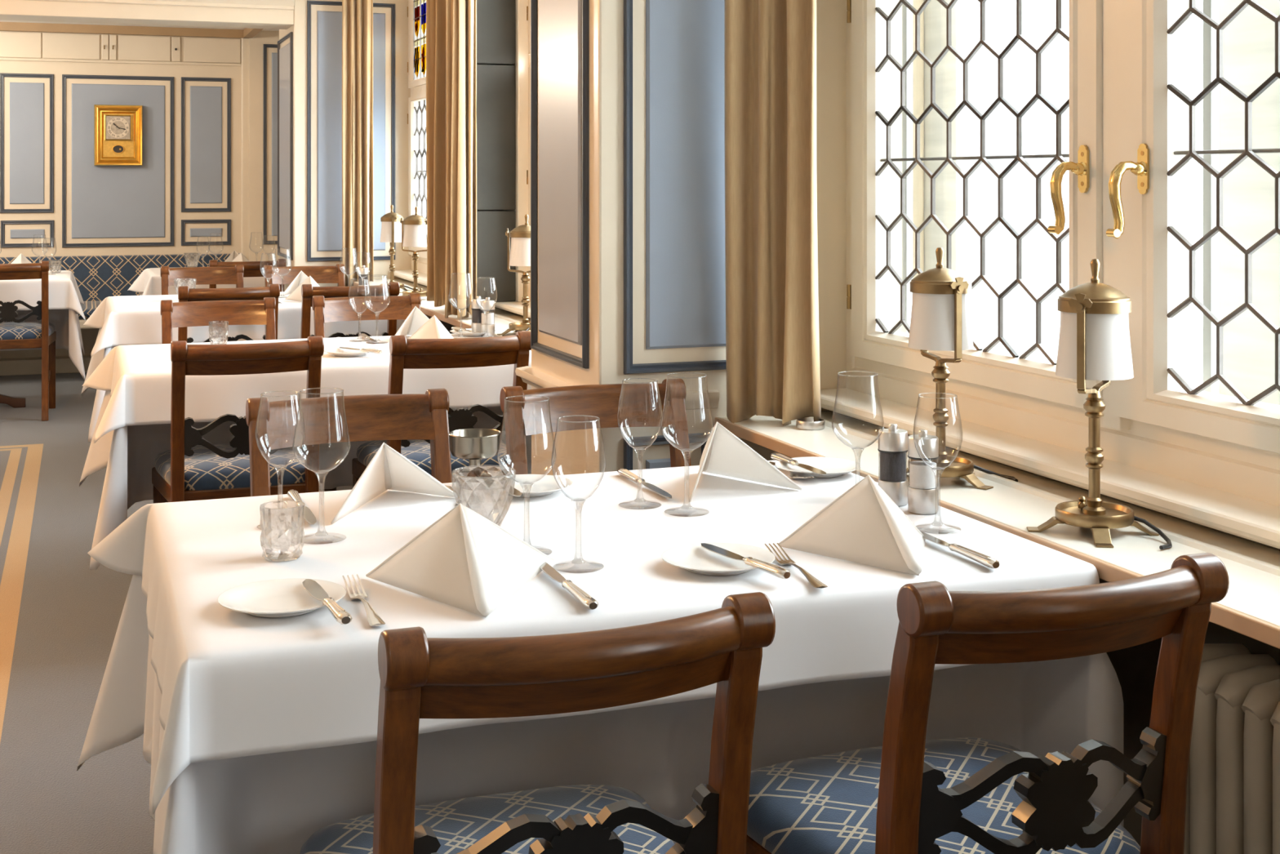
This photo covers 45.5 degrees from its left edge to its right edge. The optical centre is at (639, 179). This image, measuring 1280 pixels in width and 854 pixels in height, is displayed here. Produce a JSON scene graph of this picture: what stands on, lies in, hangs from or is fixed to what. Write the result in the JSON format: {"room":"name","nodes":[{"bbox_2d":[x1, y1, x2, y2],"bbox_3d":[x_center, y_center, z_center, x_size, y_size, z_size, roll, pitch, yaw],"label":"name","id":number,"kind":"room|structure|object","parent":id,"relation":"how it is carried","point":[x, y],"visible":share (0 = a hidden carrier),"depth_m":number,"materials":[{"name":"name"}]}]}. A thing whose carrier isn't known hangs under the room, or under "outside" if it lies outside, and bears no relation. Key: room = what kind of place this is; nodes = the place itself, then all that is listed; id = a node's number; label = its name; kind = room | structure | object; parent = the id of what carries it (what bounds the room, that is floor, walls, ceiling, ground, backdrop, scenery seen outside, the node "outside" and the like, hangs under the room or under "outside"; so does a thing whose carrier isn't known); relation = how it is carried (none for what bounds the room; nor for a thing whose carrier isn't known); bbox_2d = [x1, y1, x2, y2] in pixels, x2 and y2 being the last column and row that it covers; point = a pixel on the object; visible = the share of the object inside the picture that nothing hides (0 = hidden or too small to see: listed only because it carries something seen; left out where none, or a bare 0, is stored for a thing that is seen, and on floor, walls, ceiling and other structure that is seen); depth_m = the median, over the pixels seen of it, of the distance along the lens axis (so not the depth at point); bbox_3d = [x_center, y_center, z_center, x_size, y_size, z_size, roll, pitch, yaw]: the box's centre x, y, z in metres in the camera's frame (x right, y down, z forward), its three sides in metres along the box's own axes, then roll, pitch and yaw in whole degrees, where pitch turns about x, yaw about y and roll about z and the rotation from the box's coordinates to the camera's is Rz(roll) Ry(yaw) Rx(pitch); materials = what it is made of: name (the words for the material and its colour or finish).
{"room":"restaurant dining room","nodes":[
{"label":"restaurant dining room","id":0,"kind":"room"},
{"bbox_2d":[0,30,279,358],"bbox_3d":[-4.603,0.040,10.096,5.500,2.500,0.274,0,0,-20],"label":"wall","id":1,"kind":"structure","parent":0,"point":[186,188],"depth_m":10.46,"materials":[{"name":"beige paint"}]},
{"bbox_2d":[0,355,91,375],"bbox_3d":[-4.628,1.240,9.945,5.350,0.100,0.140,0,0,-20],"label":"baseboard","id":2,"kind":"structure","parent":1,"relation":"attached to","point":[64,364],"depth_m":10.10,"materials":[{"name":"beige paint"}]},
{"bbox_2d":[93,104,142,165],"bbox_3d":[-3.549,-0.302,10.374,0.310,0.410,0.058,0,0,-20],"label":"wall clock","id":3,"kind":"object","parent":1,"relation":"attached to","point":[117,129],"visible":1,"depth_m":10.36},
{"bbox_2d":[0,20,279,38],"bbox_3d":[-4.193,-1.100,8.978,5.500,0.220,2.655,0,0,-20],"label":"crown molding","id":4,"kind":"structure","parent":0,"point":[5,25],"depth_m":10.34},
{"bbox_2d":[0,372,352,853],"bbox_3d":[-2.277,1.320,3.745,5.500,0.060,13.800,0,0,-20],"label":"floor","id":5,"kind":"structure","parent":0,"point":[60,616],"depth_m":4.29,"materials":[{"name":"grey carpet"}]},
{"bbox_2d":[0,394,26,408],"bbox_3d":[-3.827,0.919,8.534,1.154,0.742,0.752,0,0,-20],"label":"dining table","id":6,"kind":"object","parent":5,"relation":"on","point":[15,402],"visible":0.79,"depth_m":8.62,"materials":[{"name":"brown wood"}]},
{"bbox_2d":[0,308,85,380],"bbox_3d":[-3.850,0.827,8.548,1.409,0.566,1.034,0,0,-20],"label":"undercloth","id":7,"kind":"object","parent":6,"relation":"on","point":[66,323],"visible":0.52,"depth_m":8.59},
{"bbox_2d":[0,270,85,320],"bbox_3d":[-3.844,0.656,8.544,1.401,0.234,1.010,0,0,-20],"label":"tablecloth","id":8,"kind":"object","parent":7,"relation":"on","point":[64,293],"visible":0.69,"depth_m":8.32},
{"bbox_2d":[0,261,56,421],"bbox_3d":[-3.423,0.862,8.286,0.466,0.856,0.563,0,0,-20],"label":"dining chair","id":9,"kind":"object","parent":5,"relation":"on","point":[17,334],"visible":1,"depth_m":8.17,"materials":[{"name":"brown wood"}]},
{"bbox_2d":[0,253,239,328],"bbox_3d":[-4.569,0.902,9.639,4.050,0.775,0.731,0,0,-20],"label":"banquette","id":10,"kind":"object","parent":5,"relation":"on","point":[98,277],"visible":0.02,"depth_m":10.29,"materials":[{"name":"blue fabric"}]},
{"bbox_2d":[160,264,244,294],"bbox_3d":[-2.142,0.862,7.514,0.466,0.856,0.563,0,0,-20],"label":"dining chair","id":11,"kind":"object","parent":5,"relation":"on","point":[202,275],"visible":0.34,"depth_m":7.73,"materials":[{"name":"brown wood"}]},
{"bbox_2d":[160,297,275,502],"bbox_3d":[-1.464,0.862,5.356,0.466,0.856,0.563,0,0,-20],"label":"dining chair","id":12,"kind":"object","parent":5,"relation":"on","point":[190,313],"visible":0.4,"depth_m":5.57,"materials":[{"name":"brown wood"}]},
{"bbox_2d":[177,284,279,342],"bbox_3d":[-1.766,0.862,6.486,0.466,0.856,0.563,0,0,-20],"label":"dining chair","id":13,"kind":"object","parent":5,"relation":"on","point":[185,294],"visible":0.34,"depth_m":6.24,"materials":[{"name":"brown wood"}]},
{"bbox_2d":[151,335,324,503],"bbox_3d":[-1.144,0.862,4.371,0.466,0.856,0.563,0,0,-20],"label":"dining chair","id":14,"kind":"object","parent":5,"relation":"on","point":[184,472],"visible":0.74,"depth_m":4.18,"materials":[{"name":"brown wood"}]},
{"bbox_2d":[208,258,285,292],"bbox_3d":[-2.212,0.862,8.516,0.466,0.856,0.563,0,0,-20],"label":"dining chair","id":15,"kind":"object","parent":5,"relation":"on","point":[251,268],"visible":0.21,"depth_m":8.28,"materials":[{"name":"brown wood"}]},
{"bbox_2d":[263,263,345,286],"bbox_3d":[-1.642,0.862,7.591,0.466,0.856,0.563,0,0,-20],"label":"dining chair","id":16,"kind":"object","parent":5,"relation":"on","point":[320,274],"visible":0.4,"depth_m":7.81,"materials":[{"name":"brown wood"}]},
{"bbox_2d":[319,487,336,491],"bbox_3d":[-0.998,0.919,4.847,1.187,0.742,0.722,0,0,-20],"label":"dining table","id":17,"kind":"object","parent":5,"relation":"on","point":[335,488],"visible":0.03,"depth_m":4.82,"materials":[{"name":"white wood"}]},
{"bbox_2d":[79,391,531,569],"bbox_3d":[-1.028,0.840,4.870,1.434,0.591,1.026,0,0,-20],"label":"undercloth","id":18,"kind":"object","parent":17,"relation":"on","point":[129,453],"visible":0.2,"depth_m":4.58,"materials":[{"name":"fabric"}]},
{"bbox_2d":[81,333,531,443],"bbox_3d":[-1.049,0.630,4.864,1.376,0.183,0.997,0,0,-20],"label":"tablecloth","id":19,"kind":"object","parent":18,"relation":"on","point":[138,377],"visible":0.44,"depth_m":4.47,"materials":[{"name":"fabric"}]},
{"bbox_2d":[208,320,228,344],"bbox_3d":[-1.377,0.501,4.980,0.063,0.075,0.063,0,0,-37],"label":"glass","id":20,"kind":"object","parent":19,"relation":"on","point":[218,330],"visible":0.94,"depth_m":4.96,"materials":[{"name":"clear glass"}]},
{"bbox_2d":[348,280,371,342],"bbox_3d":[-0.938,0.435,5.098,0.075,0.207,0.075,0,0,33],"label":"wine glass","id":21,"kind":"object","parent":19,"relation":"on","point":[352,340],"visible":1,"depth_m":5.10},
{"bbox_2d":[348,280,371,313],"bbox_3d":[-0.938,0.390,5.098,0.075,0.114,0.075,0,0,33],"label":"bowl","id":22,"kind":"object","parent":21,"relation":"on","point":[368,280],"depth_m":5.10,"materials":[{"name":"clear glass"}]},
{"bbox_2d":[364,280,390,343],"bbox_3d":[-0.869,0.427,5.039,0.085,0.223,0.085,0,0,-18],"label":"wine glass","id":23,"kind":"object","parent":19,"relation":"on","point":[371,342],"visible":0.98,"depth_m":5.04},
{"bbox_2d":[364,280,390,312],"bbox_3d":[-0.869,0.378,5.039,0.085,0.123,0.085,0,0,-18],"label":"bowl","id":24,"kind":"object","parent":23,"relation":"on","point":[366,280],"depth_m":5.03,"materials":[{"name":"clear glass"}]},
{"bbox_2d":[395,306,429,335],"bbox_3d":[-0.770,0.482,5.184,0.202,0.111,0.228,0,0,-20],"label":"napkin","id":25,"kind":"object","parent":19,"relation":"on","point":[416,318],"visible":0.65,"depth_m":5.19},
{"bbox_2d":[408,315,453,338],"bbox_3d":[-0.638,0.482,4.779,0.202,0.111,0.228,0,0,-20],"label":"napkin","id":26,"kind":"object","parent":19,"relation":"on","point":[433,328],"visible":0.48,"depth_m":4.79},
{"bbox_2d":[448,273,473,337],"bbox_3d":[-0.605,0.427,5.156,0.085,0.223,0.085,0,0,19],"label":"wine glass","id":27,"kind":"object","parent":19,"relation":"on","point":[470,273],"visible":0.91,"depth_m":5.15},
{"bbox_2d":[448,273,473,309],"bbox_3d":[-0.605,0.378,5.156,0.085,0.123,0.085,0,0,19],"label":"bowl","id":28,"kind":"object","parent":27,"relation":"on","point":[470,273],"depth_m":5.15,"materials":[{"name":"clear glass"}]},
{"bbox_2d":[480,297,494,336],"bbox_3d":[-0.527,0.473,5.270,0.050,0.132,0.050,0,0,-20],"label":"salt mill","id":29,"kind":"object","parent":19,"relation":"on","point":[487,325],"visible":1,"depth_m":5.25,"materials":[{"name":"metal"}]},
{"bbox_2d":[245,388,452,496],"bbox_3d":[-0.514,0.862,2.892,0.466,0.856,0.563,0,0,-21],"label":"dining chair","id":30,"kind":"object","parent":5,"relation":"on","point":[370,417],"visible":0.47,"depth_m":3.10,"materials":[{"name":"brown wood"}]},
{"bbox_2d":[300,282,399,338],"bbox_3d":[-1.286,0.862,6.598,0.466,0.856,0.563,0,0,-20],"label":"dining chair","id":31,"kind":"object","parent":5,"relation":"on","point":[308,291],"visible":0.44,"depth_m":6.35,"materials":[{"name":"brown wood"}]},
{"bbox_2d":[311,293,421,337],"bbox_3d":[-0.960,0.862,5.562,0.466,0.856,0.563,0,0,-20],"label":"dining chair","id":32,"kind":"object","parent":5,"relation":"on","point":[335,308],"visible":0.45,"depth_m":5.77,"materials":[{"name":"brown wood"}]},
{"bbox_2d":[351,330,531,488],"bbox_3d":[-0.577,0.862,4.514,0.466,0.856,0.563,0,0,-20],"label":"dining chair","id":33,"kind":"object","parent":5,"relation":"on","point":[455,353],"visible":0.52,"depth_m":4.31,"materials":[{"name":"brown wood"}]},
{"bbox_2d":[299,591,775,853],"bbox_3d":[-0.131,0.862,1.738,0.466,0.856,0.563,0,0,-20],"label":"dining chair","id":34,"kind":"object","parent":5,"relation":"on","point":[421,676],"visible":1,"depth_m":1.53,"materials":[{"name":"brown wood"}]},
{"bbox_2d":[499,377,690,474],"bbox_3d":[-0.024,0.862,3.056,0.466,0.856,0.563,0,0,-20],"label":"dining chair","id":35,"kind":"object","parent":5,"relation":"on","point":[526,412],"visible":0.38,"depth_m":3.27,"materials":[{"name":"brown wood"}]},
{"bbox_2d":[746,552,1229,853],"bbox_3d":[0.403,0.862,1.908,0.466,0.856,0.563,0,0,-20],"label":"dining chair","id":36,"kind":"object","parent":5,"relation":"on","point":[910,793],"visible":0.95,"depth_m":1.72,"materials":[{"name":"brown wood"}]},
{"bbox_2d":[1183,643,1279,853],"bbox_3d":[1.013,0.980,1.682,0.156,0.620,1.155,0,0,-20],"label":"radiator","id":37,"kind":"object","parent":5,"relation":"on","point":[1233,795],"visible":0.89,"depth_m":2.07,"materials":[{"name":"metal"}]},
{"bbox_3d":[-1.751,0.919,6.909,1.183,0.742,0.792,0,0,-20],"label":"dining table","id":38,"kind":"object","parent":5,"relation":"on","visible":0},
{"bbox_2d":[80,328,408,441],"bbox_3d":[-1.780,0.840,6.930,1.431,0.591,1.094,0,0,-20],"label":"undercloth","id":39,"kind":"object","parent":38,"relation":"on","point":[98,357],"visible":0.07,"depth_m":6.26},
{"bbox_2d":[82,291,408,356],"bbox_3d":[-1.801,0.630,6.925,1.372,0.183,1.064,0,0,-20],"label":"tablecloth","id":40,"kind":"object","parent":39,"relation":"on","point":[123,320],"visible":0.3,"depth_m":6.49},
{"bbox_2d":[277,0,411,291],"bbox_3d":[-1.576,0.065,8.558,0.873,2.450,0.704,0,0,-20],"label":"wall pier","id":41,"kind":"object","parent":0,"point":[309,51],"visible":0.36,"depth_m":8.17,"materials":[{"name":"beige paint"}]},
{"bbox_2d":[407,0,426,88],"bbox_3d":[-1.066,-0.745,7.822,0.062,0.500,0.984,0,0,-20],"label":"window pane","id":42,"kind":"object","parent":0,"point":[416,9],"depth_m":8.12,"materials":[{"name":"multicoloured glass"}]},
{"bbox_2d":[515,0,924,475],"bbox_3d":[0.184,0.065,3.774,0.858,2.450,0.589,0,0,-20],"label":"wall pier","id":43,"kind":"object","parent":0,"point":[628,264],"visible":0.49,"depth_m":3.45,"materials":[{"name":"beige paint"}]},
{"bbox_2d":[724,0,821,425],"bbox_3d":[0.295,-0.263,3.380,0.218,1.614,0.095,0,0,30],"label":"curtain","id":44,"kind":"object","parent":43,"relation":"hanging from","point":[772,338],"visible":1,"depth_m":3.38,"materials":[{"name":"beige fabric"}]},
{"bbox_2d":[402,278,1279,846],"bbox_3d":[0.692,0.900,3.257,0.260,0.780,10.840,0,0,-20],"label":"wall","id":45,"kind":"structure","parent":0,"point":[1135,667],"depth_m":2.52,"materials":[{"name":"paint"}]},
{"bbox_2d":[342,0,373,286],"bbox_3d":[-1.496,-0.244,8.097,0.167,1.652,0.085,0,0,0],"label":"curtain","id":46,"kind":"object","parent":45,"relation":"hanging from","point":[357,177],"visible":0.97,"depth_m":8.08,"materials":[{"name":"beige fabric"}]},
{"bbox_2d":[407,0,426,273],"bbox_3d":[-0.864,-0.270,7.357,0.122,1.520,2.070,0,0,-20],"label":"window","id":47,"kind":"structure","parent":45,"relation":"in","point":[416,9],"depth_m":8.19,"materials":[{"name":"paint"}]},
{"bbox_2d":[426,0,446,306],"bbox_3d":[-0.802,-0.272,6.346,0.178,1.597,0.090,0,0,-1],"label":"curtain","id":48,"kind":"object","parent":45,"relation":"hanging from","point":[436,43],"visible":0.44,"depth_m":6.34,"materials":[{"name":"beige fabric"}]},
{"bbox_2d":[353,269,531,350],"bbox_3d":[-0.628,0.527,6.152,0.348,0.074,4.493,0,0,-20],"label":"window sill","id":49,"kind":"structure","parent":45,"relation":"attached to","point":[502,318],"depth_m":6.13,"materials":[{"name":"paint"}]},
{"bbox_2d":[380,204,418,293],"bbox_3d":[-1.168,0.331,7.351,0.213,0.419,0.158,0,0,5],"label":"table lamp","id":50,"kind":"object","parent":49,"relation":"on","point":[391,226],"visible":0.79,"depth_m":7.32,"materials":[{"name":"glass"}]},
{"bbox_2d":[400,206,426,301],"bbox_3d":[-1.024,0.331,6.844,0.158,0.419,0.213,0,0,28],"label":"table lamp","id":51,"kind":"object","parent":49,"relation":"on","point":[414,227],"visible":0.79,"depth_m":6.83,"materials":[{"name":"glass"}]},
{"bbox_2d":[497,214,530,336],"bbox_3d":[-0.412,0.331,5.316,0.158,0.419,0.213,0,0,23],"label":"table lamp","id":52,"kind":"object","parent":49,"relation":"on","point":[519,253],"visible":0.73,"depth_m":5.30,"materials":[{"name":"glass"}]},
{"bbox_2d":[444,0,476,318],"bbox_3d":[-0.689,-0.267,5.904,0.119,1.607,0.100,0,0,-42],"label":"curtain","id":53,"kind":"object","parent":45,"relation":"hanging from","point":[460,15],"visible":0.98,"depth_m":5.89,"materials":[{"name":"beige fabric"}]},
{"bbox_2d":[476,0,515,302],"bbox_3d":[-0.642,-0.320,6.202,0.220,1.620,0.230,0,0,-20],"label":"wall panel","id":54,"kind":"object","parent":45,"relation":"attached to","point":[495,19],"depth_m":6.10,"materials":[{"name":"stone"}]},
{"bbox_2d":[506,0,529,302],"bbox_3d":[-0.413,-0.320,6.276,0.260,1.620,0.270,0,0,-20],"label":"trim","id":55,"kind":"structure","parent":45,"relation":"attached to","point":[522,58],"depth_m":6.11,"materials":[{"name":"paint"}]},
{"bbox_2d":[526,0,530,302],"bbox_3d":[-0.044,-0.270,5.120,0.122,1.520,2.155,0,0,-20],"label":"window","id":56,"kind":"structure","parent":45,"relation":"in","point":[528,8],"depth_m":6.03,"materials":[{"name":"paint"}]},
{"bbox_2d":[715,388,1279,648],"bbox_3d":[1.089,0.527,1.463,0.348,0.074,4.399,0,0,-20],"label":"windowsill","id":57,"kind":"structure","parent":45,"relation":"attached to","point":[1250,607],"depth_m":2.47,"materials":[{"name":"paint"}]},
{"bbox_2d":[906,247,1017,489],"bbox_3d":[0.566,0.331,2.731,0.213,0.419,0.158,0,0,-1],"label":"table lamp","id":58,"kind":"object","parent":57,"relation":"on","point":[940,321],"visible":0.87,"depth_m":2.69,"materials":[{"name":"gold metal"}]},
{"bbox_2d":[1026,258,1172,549],"bbox_3d":[0.713,0.331,2.314,0.158,0.419,0.213,0,0,-37],"label":"table lamp","id":59,"kind":"object","parent":57,"relation":"on","point":[1094,344],"visible":1,"depth_m":2.30,"materials":[{"name":"gold metal"}]},
{"bbox_2d":[845,0,1279,506],"bbox_3d":[0.826,-0.270,2.646,0.189,1.520,2.000,0,0,-20],"label":"window","id":60,"kind":"structure","parent":45,"relation":"in","point":[1132,113],"depth_m":2.66,"materials":[{"name":"paint"}]},
{"bbox_2d":[924,0,1279,410],"bbox_3d":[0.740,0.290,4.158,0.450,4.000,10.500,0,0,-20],"label":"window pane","id":61,"kind":"structure","parent":60,"relation":"in","point":[1249,39],"depth_m":3.55,"materials":[{"name":"glass"}]},
{"bbox_3d":[-1.768,-1.170,2.356,5.500,0.080,10.840,0,0,-20],"label":"ceiling","id":62,"kind":"structure","parent":0,"visible":0},
{"bbox_2d":[0,0,294,29],"bbox_3d":[-4.068,-1.018,7.416,4.660,0.385,0.355,0,0,-20],"label":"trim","id":63,"kind":"structure","parent":62,"relation":"attached to","point":[243,14],"depth_m":7.89,"materials":[{"name":"beige paint"}]},
{"bbox_3d":[-2.452,0.919,9.145,0.887,0.742,0.720,0,0,-20],"label":"dining table","id":64,"kind":"object","parent":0,"visible":0},
{"bbox_3d":[-2.486,0.840,9.145,1.111,0.591,0.976,0,0,-20],"label":"undercloth","id":65,"kind":"object","parent":64,"relation":"on","visible":0},
{"bbox_2d":[127,266,265,295],"bbox_3d":[-2.500,0.630,9.157,1.076,0.183,0.978,0,0,-20],"label":"tablecloth","id":66,"kind":"object","parent":65,"relation":"on","point":[148,282],"visible":0.28,"depth_m":8.79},
{"bbox_3d":[-0.087,0.919,2.359,1.187,0.742,0.832,0,0,-20],"label":"dining table","id":67,"kind":"object","parent":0,"visible":0},
{"bbox_2d":[76,574,1123,853],"bbox_3d":[-0.117,0.840,2.403,1.404,0.591,1.078,0,0,-23],"label":"undercloth","id":68,"kind":"object","parent":67,"relation":"on","point":[273,802],"visible":0.3,"depth_m":2.12,"materials":[{"name":"fabric"}]},
{"bbox_2d":[87,460,1099,813],"bbox_3d":[-0.141,0.620,2.381,1.355,0.162,1.039,0,0,-20],"label":"tablecloth","id":69,"kind":"object","parent":68,"relation":"on","point":[232,683],"visible":0.69,"depth_m":2.04,"materials":[{"name":"fabric"}]},
{"bbox_2d":[255,392,305,529],"bbox_3d":[-0.559,0.435,2.370,0.075,0.207,0.075,0,0,0],"label":"wine glass","id":70,"kind":"object","parent":69,"relation":"on","point":[299,393],"visible":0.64,"depth_m":2.36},
{"bbox_2d":[255,392,305,467],"bbox_3d":[-0.559,0.390,2.370,0.075,0.114,0.075,0,0,0],"label":"bowl","id":71,"kind":"object","parent":70,"relation":"on","point":[299,393],"depth_m":2.36,"materials":[{"name":"clear glass"}]},
{"bbox_2d":[217,577,346,617],"bbox_3d":[-0.451,0.531,1.924,0.158,0.015,0.158,0,0,-20],"label":"plate","id":72,"kind":"object","parent":69,"relation":"on","point":[277,597],"visible":0.96,"depth_m":1.94,"materials":[{"name":"white ceramic"}]},
{"bbox_2d":[302,578,351,624],"bbox_3d":[-0.393,0.521,1.897,0.022,0.013,0.205,0,0,-25],"label":"butter knife","id":73,"kind":"object","parent":72,"relation":"on","point":[312,587],"visible":1,"depth_m":1.88,"materials":[{"name":"silver metal"}]},
{"bbox_2d":[259,500,305,561],"bbox_3d":[-0.510,0.501,2.175,0.063,0.075,0.063,0,0,-20],"label":"glass","id":74,"kind":"object","parent":69,"relation":"on","point":[282,525],"visible":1,"depth_m":2.15,"materials":[{"name":"clear glass"}]},
{"bbox_2d":[292,390,350,544],"bbox_3d":[-0.478,0.427,2.287,0.085,0.223,0.085,0,0,24],"label":"wine glass","id":75,"kind":"object","parent":69,"relation":"on","point":[326,541],"visible":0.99,"depth_m":2.28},
{"bbox_2d":[292,390,350,473],"bbox_3d":[-0.478,0.378,2.287,0.085,0.123,0.085,0,0,24],"label":"bowl","id":76,"kind":"object","parent":75,"relation":"on","point":[343,390],"depth_m":2.28,"materials":[{"name":"clear glass"}]},
{"bbox_2d":[342,573,385,626],"bbox_3d":[-0.350,0.532,1.931,0.022,0.013,0.204,0,0,-20],"label":"fork","id":77,"kind":"object","parent":69,"relation":"on","point":[373,618],"visible":1,"depth_m":1.94,"materials":[{"name":"silver metal"}]},
{"bbox_2d":[330,442,453,524],"bbox_3d":[-0.450,0.482,2.529,0.149,0.111,0.269,0,0,41],"label":"napkin","id":78,"kind":"object","parent":69,"relation":"on","point":[388,468],"visible":0.98,"depth_m":2.54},
{"bbox_2d":[365,503,554,617],"bbox_3d":[-0.205,0.482,1.996,0.265,0.111,0.244,0,0,-20],"label":"napkin","id":79,"kind":"object","parent":69,"relation":"on","point":[464,560],"visible":0.99,"depth_m":1.99,"materials":[{"name":"fabric"}]},
{"bbox_2d":[448,428,500,466],"bbox_3d":[-0.292,0.492,2.692,0.093,0.092,0.093,0,0,-20],"label":"footed bowl","id":80,"kind":"object","parent":69,"relation":"on","point":[473,445],"visible":0.79,"depth_m":2.66,"materials":[{"name":"metal"}]},
{"bbox_2d":[451,466,515,526],"bbox_3d":[-0.238,0.491,2.322,0.098,0.096,0.098,0,0,-32],"label":"glass candle holder","id":81,"kind":"object","parent":69,"relation":"on","point":[486,491],"visible":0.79,"depth_m":2.29,"materials":[{"name":"clear glass"}]},
{"bbox_2d":[497,398,555,555],"bbox_3d":[-0.164,0.427,2.203,0.085,0.223,0.085,0,0,42],"label":"wine glass","id":82,"kind":"object","parent":69,"relation":"on","point":[537,547],"visible":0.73,"depth_m":2.20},
{"bbox_2d":[497,398,555,484],"bbox_3d":[-0.164,0.378,2.203,0.085,0.123,0.085,0,0,42],"label":"bowl","id":83,"kind":"object","parent":82,"relation":"on","point":[504,398],"depth_m":2.20,"materials":[{"name":"clear glass"}]},
{"bbox_2d":[513,474,572,497],"bbox_3d":[-0.196,0.531,2.633,0.158,0.015,0.158,0,0,-20],"label":"plate","id":84,"kind":"object","parent":69,"relation":"on","point":[548,485],"visible":0.54,"depth_m":2.66,"materials":[{"name":"white ceramic"}]},
{"bbox_2d":[539,561,598,609],"bbox_3d":[-0.102,0.532,2.024,0.020,0.013,0.255,0,0,-20],"label":"table knife","id":85,"kind":"object","parent":69,"relation":"on","point":[586,600],"visible":0.88,"depth_m":1.97,"materials":[{"name":"silver metal"}]},
{"bbox_2d":[551,417,605,573],"bbox_3d":[-0.086,0.435,2.121,0.075,0.207,0.075,0,0,-37],"label":"wine glass","id":86,"kind":"object","parent":69,"relation":"on","point":[569,571],"visible":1,"depth_m":2.11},
{"bbox_2d":[551,417,605,501],"bbox_3d":[-0.086,0.390,2.121,0.075,0.114,0.075,0,0,-37],"label":"bowl","id":87,"kind":"object","parent":86,"relation":"on","point":[598,418],"depth_m":2.11,"materials":[{"name":"clear glass"}]},
{"bbox_2d":[617,381,662,509],"bbox_3d":[0.000,0.435,2.524,0.075,0.207,0.075,0,0,38],"label":"wine glass","id":88,"kind":"object","parent":69,"relation":"on","point":[627,501],"visible":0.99,"depth_m":2.52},
{"bbox_2d":[617,381,662,449],"bbox_3d":[0.000,0.390,2.524,0.075,0.114,0.075,0,0,38],"label":"bowl","id":89,"kind":"object","parent":88,"relation":"on","point":[622,381],"depth_m":2.52,"materials":[{"name":"clear glass"}]},
{"bbox_2d":[660,374,712,516],"bbox_3d":[0.076,0.427,2.471,0.085,0.223,0.085,0,0,-19],"label":"wine glass","id":90,"kind":"object","parent":69,"relation":"on","point":[679,514],"visible":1,"depth_m":2.46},
{"bbox_2d":[660,374,712,451],"bbox_3d":[0.076,0.378,2.471,0.085,0.123,0.085,0,0,-19],"label":"bowl","id":91,"kind":"object","parent":90,"relation":"on","point":[667,375],"depth_m":2.46,"materials":[{"name":"clear glass"}]},
{"bbox_2d":[661,542,775,575],"bbox_3d":[0.109,0.531,2.122,0.158,0.015,0.158,0,0,-20],"label":"plate","id":92,"kind":"object","parent":69,"relation":"on","point":[693,557],"visible":0.91,"depth_m":2.13,"materials":[{"name":"white ceramic"}]},
{"bbox_2d":[700,542,790,578],"bbox_3d":[0.140,0.521,2.098,0.022,0.013,0.205,0,0,-31],"label":"butter knife","id":93,"kind":"object","parent":92,"relation":"on","point":[778,571],"visible":1,"depth_m":2.07,"materials":[{"name":"metal"}]},
{"bbox_2d":[688,422,801,502],"bbox_3d":[0.144,0.477,2.695,0.221,0.121,0.243,0,0,-20],"label":"napkin","id":94,"kind":"object","parent":69,"relation":"on","point":[724,454],"visible":0.99,"depth_m":2.68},
{"bbox_2d":[764,542,827,587],"bbox_3d":[0.214,0.532,2.103,0.022,0.013,0.204,0,0,-14],"label":"fork","id":95,"kind":"object","parent":69,"relation":"on","point":[815,582],"visible":0.97,"depth_m":2.13,"materials":[{"name":"silver metal"}]},
{"bbox_2d":[775,456,861,477],"bbox_3d":[0.328,0.531,2.804,0.158,0.015,0.158,0,0,-20],"label":"plate","id":96,"kind":"object","parent":69,"relation":"on","point":[833,467],"visible":0.91,"depth_m":2.82,"materials":[{"name":"white ceramic"}]},
{"bbox_2d":[778,475,925,575],"bbox_3d":[0.333,0.485,2.163,0.229,0.105,0.199,0,0,-11],"label":"napkin","id":97,"kind":"object","parent":69,"relation":"on","point":[864,525],"visible":0.98,"depth_m":2.18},
{"bbox_2d":[877,423,907,506],"bbox_3d":[0.421,0.473,2.538,0.050,0.132,0.050,0,0,-20],"label":"pepper mill","id":98,"kind":"object","parent":69,"relation":"on","point":[893,441],"visible":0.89,"depth_m":2.52,"materials":[{"name":"metal"}]},
{"bbox_2d":[907,429,938,514],"bbox_3d":[0.460,0.473,2.477,0.050,0.132,0.050,0,0,-20],"label":"salt mill","id":99,"kind":"object","parent":69,"relation":"on","point":[922,489],"visible":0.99,"depth_m":2.46,"materials":[{"name":"metal"}]},
{"bbox_2d":[912,395,962,533],"bbox_3d":[0.459,0.435,2.351,0.075,0.207,0.075,0,0,21],"label":"wine glass","id":100,"kind":"object","parent":69,"relation":"on","point":[933,531],"visible":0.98,"depth_m":2.34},
{"bbox_2d":[912,395,962,469],"bbox_3d":[0.459,0.390,2.351,0.075,0.114,0.075,0,0,21],"label":"bowl","id":101,"kind":"object","parent":100,"relation":"on","point":[918,395],"depth_m":2.34,"materials":[{"name":"clear glass"}]},
{"bbox_2d":[920,530,999,568],"bbox_3d":[0.448,0.532,2.225,0.020,0.013,0.255,0,0,-20],"label":"table knife","id":102,"kind":"object","parent":69,"relation":"on","point":[984,559],"visible":0.77,"depth_m":2.16,"materials":[{"name":"metal"}]},
{"label":"outside","id":103,"kind":"structure","parent":0,"visible":0},
{"bbox_2d":[1173,328,1203,395],"bbox_3d":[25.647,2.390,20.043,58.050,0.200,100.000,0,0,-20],"label":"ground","id":104,"kind":"structure","parent":103,"point":[1196,336],"depth_m":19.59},
{"bbox_2d":[1189,0,1203,330],"bbox_3d":[10.870,-4.710,26.878,9.100,14.000,10.000,0,0,-20],"label":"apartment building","id":105,"kind":"structure","parent":104,"relation":"on","point":[1196,24],"depth_m":23.27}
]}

